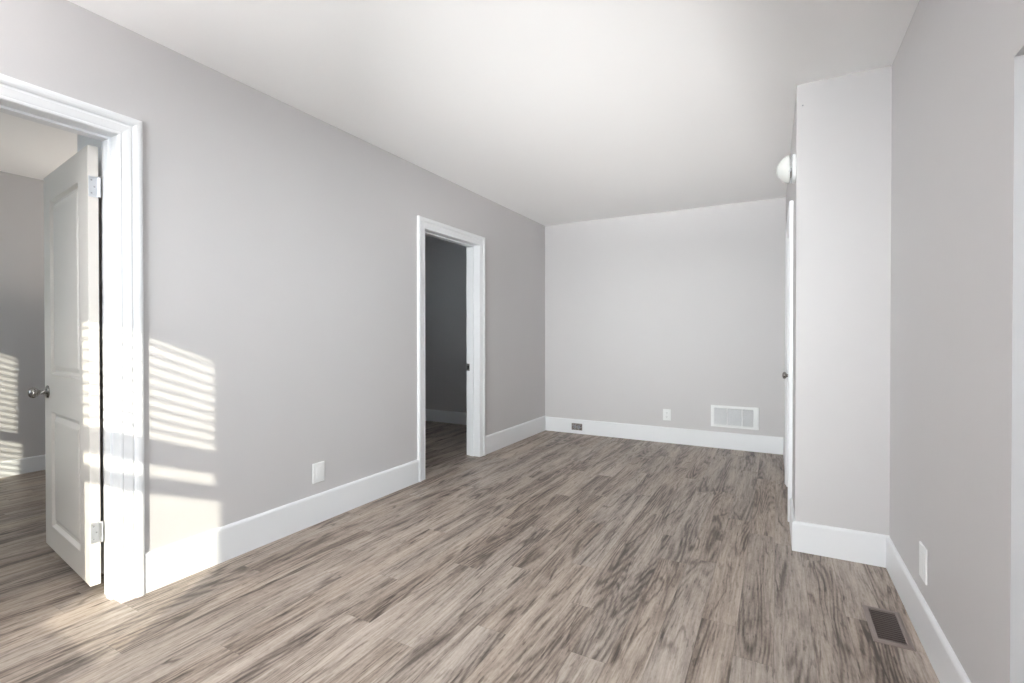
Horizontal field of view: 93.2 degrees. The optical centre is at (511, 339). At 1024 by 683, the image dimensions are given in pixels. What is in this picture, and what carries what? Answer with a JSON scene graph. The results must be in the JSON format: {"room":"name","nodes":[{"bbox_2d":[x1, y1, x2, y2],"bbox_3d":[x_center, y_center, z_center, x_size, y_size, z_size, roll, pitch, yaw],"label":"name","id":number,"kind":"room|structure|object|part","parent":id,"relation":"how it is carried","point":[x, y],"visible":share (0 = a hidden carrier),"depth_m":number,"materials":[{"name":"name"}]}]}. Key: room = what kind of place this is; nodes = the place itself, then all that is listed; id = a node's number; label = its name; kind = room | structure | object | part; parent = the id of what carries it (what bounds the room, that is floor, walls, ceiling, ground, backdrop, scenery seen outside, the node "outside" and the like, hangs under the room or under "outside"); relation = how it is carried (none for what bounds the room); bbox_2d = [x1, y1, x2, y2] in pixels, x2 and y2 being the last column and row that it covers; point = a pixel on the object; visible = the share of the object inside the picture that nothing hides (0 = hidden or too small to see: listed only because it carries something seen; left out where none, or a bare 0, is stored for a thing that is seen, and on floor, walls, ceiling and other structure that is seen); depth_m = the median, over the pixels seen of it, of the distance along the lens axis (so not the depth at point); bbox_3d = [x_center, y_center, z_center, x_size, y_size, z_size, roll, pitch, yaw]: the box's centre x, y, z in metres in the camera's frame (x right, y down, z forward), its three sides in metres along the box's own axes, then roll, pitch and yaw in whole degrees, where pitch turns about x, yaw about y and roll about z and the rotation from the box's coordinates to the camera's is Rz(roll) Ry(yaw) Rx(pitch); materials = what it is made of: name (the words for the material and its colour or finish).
{"room":"empty living room","nodes":[
{"label":"empty living room","id":0,"kind":"room"},
{"bbox_2d":[0,171,44,461],"bbox_3d":[-3.870,-0.123,4.466,0.120,2.463,6.517,0,0,29],"label":"wall","id":1,"kind":"structure","parent":0,"point":[22,325],"depth_m":4.00,"materials":[{"name":"beige paint"}]},
{"bbox_2d":[0,455,45,477],"bbox_3d":[-4.535,1.055,3.120,0.015,0.127,3.500,0,0,29],"label":"baseboard","id":2,"kind":"structure","parent":1,"relation":"attached to","point":[34,463],"depth_m":4.00,"materials":[{"name":"white paint"}]},
{"bbox_2d":[77,134,103,573],"bbox_3d":[-1.675,-0.112,2.847,0.476,2.463,1.215,0,0,29],"label":"door frame","id":3,"kind":"structure","parent":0,"point":[82,141],"depth_m":2.32,"materials":[{"name":"white paint"}]},
{"bbox_2d":[0,0,544,552],"bbox_3d":[-1.229,-0.113,3.020,0.140,2.463,6.517,0,0,29],"label":"wall","id":4,"kind":"structure","parent":0,"point":[280,242],"depth_m":2.65,"materials":[{"name":"beige paint"}]},
{"bbox_2d":[27,145,102,586],"bbox_3d":[-2.118,0.115,2.318,0.783,1.907,0.187,0,1,36],"label":"door","id":5,"kind":"structure","parent":4,"relation":"in","point":[72,191],"depth_m":2.23,"materials":[{"name":"white paint"}]},
{"bbox_3d":[-2.416,0.271,2.460,0.054,0.054,0.068,0,1,36],"label":"knob","id":6,"kind":"part","parent":5,"relation":"part of","materials":[{"name":"silver metal"}]},
{"bbox_3d":[-2.130,-0.263,2.325,0.494,0.879,0.036,0,1,36],"label":"panel","id":7,"kind":"part","parent":5,"relation":"part of","materials":[{"name":"white paint"}]},
{"bbox_3d":[-2.130,0.661,2.331,0.494,0.580,0.036,0,1,36],"label":"panel","id":8,"kind":"part","parent":5,"relation":"part of","materials":[{"name":"white paint"}]},
{"bbox_2d":[0,74,144,602],"bbox_3d":[-1.922,0.088,1.748,0.178,2.079,0.956,0,0,29],"label":"door frame","id":9,"kind":"structure","parent":4,"relation":"attached to","point":[121,136],"depth_m":2.08,"materials":[{"name":"white paint"}]},
{"bbox_3d":[-1.854,-0.908,1.703,0.024,0.087,0.956,0,0,29],"label":"head casing","id":10,"kind":"part","parent":9,"relation":"part of","materials":[{"name":"white paint"}]},
{"bbox_3d":[-1.645,0.086,2.092,0.024,2.079,0.087,0,0,29],"label":"casing","id":11,"kind":"part","parent":9,"relation":"part of","materials":[{"name":"white paint"}]},
{"bbox_2d":[145,459,418,593],"bbox_3d":[-1.180,1.031,2.956,0.015,0.176,1.859,0,0,29],"label":"baseboard","id":12,"kind":"structure","parent":4,"relation":"attached to","point":[168,564],"depth_m":2.63,"materials":[{"name":"white paint"}]},
{"bbox_2d":[312,461,324,483],"bbox_3d":[-1.181,0.814,2.959,0.008,0.120,0.086,0,0,29],"label":"outlet","id":13,"kind":"object","parent":4,"relation":"attached to","point":[318,469],"visible":1,"depth_m":2.95,"materials":[{"name":"white plastic"}]},
{"bbox_2d":[417,215,484,481],"bbox_3d":[-0.555,0.072,4.226,0.164,2.075,0.976,0,0,29],"label":"door frame","id":14,"kind":"structure","parent":4,"relation":"attached to","point":[475,244],"depth_m":4.55,"materials":[{"name":"white paint"}]},
{"bbox_3d":[-0.707,0.075,3.803,0.024,2.075,0.087,0,0,29],"label":"casing","id":15,"kind":"part","parent":14,"relation":"part of","materials":[{"name":"white paint"}]},
{"bbox_3d":[-0.494,-0.922,4.185,0.024,0.087,0.976,0,0,29],"label":"head casing","id":16,"kind":"part","parent":14,"relation":"part of","materials":[{"name":"white paint"}]},
{"bbox_3d":[-0.280,0.069,4.582,0.024,2.075,0.087,0,0,29],"label":"casing","id":17,"kind":"part","parent":14,"relation":"part of","materials":[{"name":"white paint"}]},
{"bbox_2d":[485,416,545,454],"bbox_3d":[0.071,1.014,5.239,0.015,0.176,1.390,0,0,29],"label":"baseboard","id":18,"kind":"structure","parent":4,"relation":"attached to","point":[495,441],"depth_m":5.12,"materials":[{"name":"white paint"}]},
{"bbox_2d":[425,237,466,412],"bbox_3d":[-1.039,-0.139,6.509,2.881,2.463,0.120,0,0,29],"label":"wall","id":19,"kind":"structure","parent":0,"point":[445,261],"depth_m":6.35,"materials":[{"name":"beige paint"}]},
{"bbox_2d":[425,409,466,424],"bbox_3d":[-1.072,1.016,6.458,2.881,0.155,0.015,0,0,29],"label":"baseboard","id":20,"kind":"structure","parent":19,"relation":"attached to","point":[452,417],"depth_m":6.33,"materials":[{"name":"white paint"}]},
{"bbox_2d":[0,0,918,236],"bbox_3d":[0.072,-1.390,2.286,9.120,0.100,6.777,0,0,29],"label":"ceiling","id":21,"kind":"structure","parent":0,"point":[550,112],"depth_m":2.49,"materials":[{"name":"paint"}]},
{"bbox_2d":[0,421,939,682],"bbox_3d":[0.072,1.173,2.305,9.120,0.100,6.777,0,0,29],"label":"floor","id":22,"kind":"structure","parent":0,"point":[546,556],"depth_m":2.12,"materials":[{"name":"brown wood"}]},
{"bbox_2d":[862,605,915,651],"bbox_3d":[1.469,1.123,1.897,0.124,0.006,0.278,0,0,29],"label":"floor vent","id":23,"kind":"object","parent":22,"relation":"in","point":[887,627],"visible":1,"depth_m":1.88,"materials":[{"name":"brown metal"}]},
{"bbox_2d":[545,197,785,438],"bbox_3d":[1.710,-0.130,5.193,3.207,2.463,0.120,0,0,29],"label":"wall","id":24,"kind":"structure","parent":0,"point":[682,312],"depth_m":5.15,"materials":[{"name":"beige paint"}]},
{"bbox_2d":[572,423,581,430],"bbox_3d":[0.755,1.019,5.635,0.130,0.078,0.008,0,0,29],"label":"outlet","id":25,"kind":"object","parent":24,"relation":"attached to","point":[575,426],"visible":1,"depth_m":5.63,"materials":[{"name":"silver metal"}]},
{"bbox_2d":[546,416,782,454],"bbox_3d":[1.504,1.018,5.238,2.499,0.166,0.015,0,0,29],"label":"baseboard","id":26,"kind":"structure","parent":24,"relation":"attached to","point":[714,439],"depth_m":5.12,"materials":[{"name":"white paint"}]},
{"bbox_2d":[663,409,670,420],"bbox_3d":[1.651,0.805,5.159,0.080,0.120,0.008,0,0,29],"label":"outlet","id":27,"kind":"object","parent":24,"relation":"attached to","point":[666,412],"visible":1,"depth_m":5.15,"materials":[{"name":"white plastic"}]},
{"bbox_2d":[711,405,758,429],"bbox_3d":[2.226,0.779,4.842,0.438,0.220,0.012,0,0,29],"label":"air vent","id":28,"kind":"object","parent":24,"relation":"in","point":[739,417],"visible":1,"depth_m":4.84,"materials":[{"name":"white plastic"}]},
{"bbox_2d":[786,89,796,515],"bbox_3d":[2.105,-0.118,3.573,0.101,2.463,2.343,0,0,28],"label":"wall","id":29,"kind":"structure","parent":0,"point":[791,188],"depth_m":2.78,"materials":[{"name":"beige paint"}]},
{"bbox_2d":[783,438,784,469],"bbox_3d":[2.369,1.030,4.195,0.015,0.157,1.013,0,0,28],"label":"baseboard","id":30,"kind":"structure","parent":29,"relation":"attached to","point":[784,438],"depth_m":4.38,"materials":[{"name":"white paint"}]},
{"bbox_2d":[782,372,787,378],"bbox_3d":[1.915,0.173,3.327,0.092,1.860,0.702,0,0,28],"label":"door knob","id":31,"kind":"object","parent":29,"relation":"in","point":[784,374],"depth_m":3.58,"materials":[{"name":"silver metal"}]},
{"bbox_2d":[776,154,795,183],"bbox_3d":[1.523,-0.947,2.689,0.092,0.165,0.161,0,0,28],"label":"wall lamp","id":32,"kind":"object","parent":29,"relation":"attached to","point":[786,168],"visible":1,"depth_m":2.64,"materials":[{"name":"white glass"}]},
{"bbox_3d":[1.512,-0.942,2.698,0.064,0.149,0.149,0,0,28],"label":"lamp shade","id":33,"kind":"part","parent":32,"relation":"part of","materials":[{"name":"white glass"}]},
{"bbox_2d":[785,201,792,521],"bbox_3d":[1.950,0.134,3.313,0.124,1.962,0.873,0,0,28],"label":"door frame","id":34,"kind":"structure","parent":29,"relation":"attached to","point":[789,225],"depth_m":2.96,"materials":[{"name":"white paint"}]},
{"bbox_3d":[2.092,0.132,3.683,0.024,1.962,0.087,0,0,28],"label":"casing","id":35,"kind":"part","parent":34,"relation":"part of","materials":[{"name":"white paint"}]},
{"bbox_3d":[1.906,-0.803,3.330,0.024,0.087,0.873,0,0,28],"label":"head casing","id":36,"kind":"part","parent":34,"relation":"part of","materials":[{"name":"white paint"}]},
{"bbox_3d":[1.720,0.137,2.991,0.024,1.962,0.087,0,0,28],"label":"casing","id":37,"kind":"part","parent":34,"relation":"part of","materials":[{"name":"white paint"}]},
{"bbox_2d":[795,65,891,534],"bbox_3d":[1.708,-0.110,2.518,0.401,2.463,0.110,0,0,29],"label":"wall","id":38,"kind":"structure","parent":0,"point":[844,123],"depth_m":2.46,"materials":[{"name":"beige paint"}]},
{"bbox_2d":[889,0,1023,682],"bbox_3d":[1.470,-0.103,1.541,0.120,2.463,6.517,0,0,29],"label":"wall","id":39,"kind":"structure","parent":0,"point":[957,338],"depth_m":1.47,"materials":[{"name":"beige paint"}]},
{"bbox_2d":[789,498,970,682],"bbox_3d":[1.434,1.046,2.045,0.419,0.157,1.807,0,0,29],"label":"baseboard","id":40,"kind":"structure","parent":39,"relation":"attached to","point":[945,663],"depth_m":2.30,"materials":[{"name":"white paint"}]},
{"bbox_2d":[919,541,926,584],"bbox_3d":[1.547,0.841,1.823,0.008,0.130,0.090,0,0,29],"label":"outlet","id":41,"kind":"object","parent":39,"relation":"attached to","point":[922,550],"visible":1,"depth_m":1.81,"materials":[{"name":"white plastic"}]}
]}

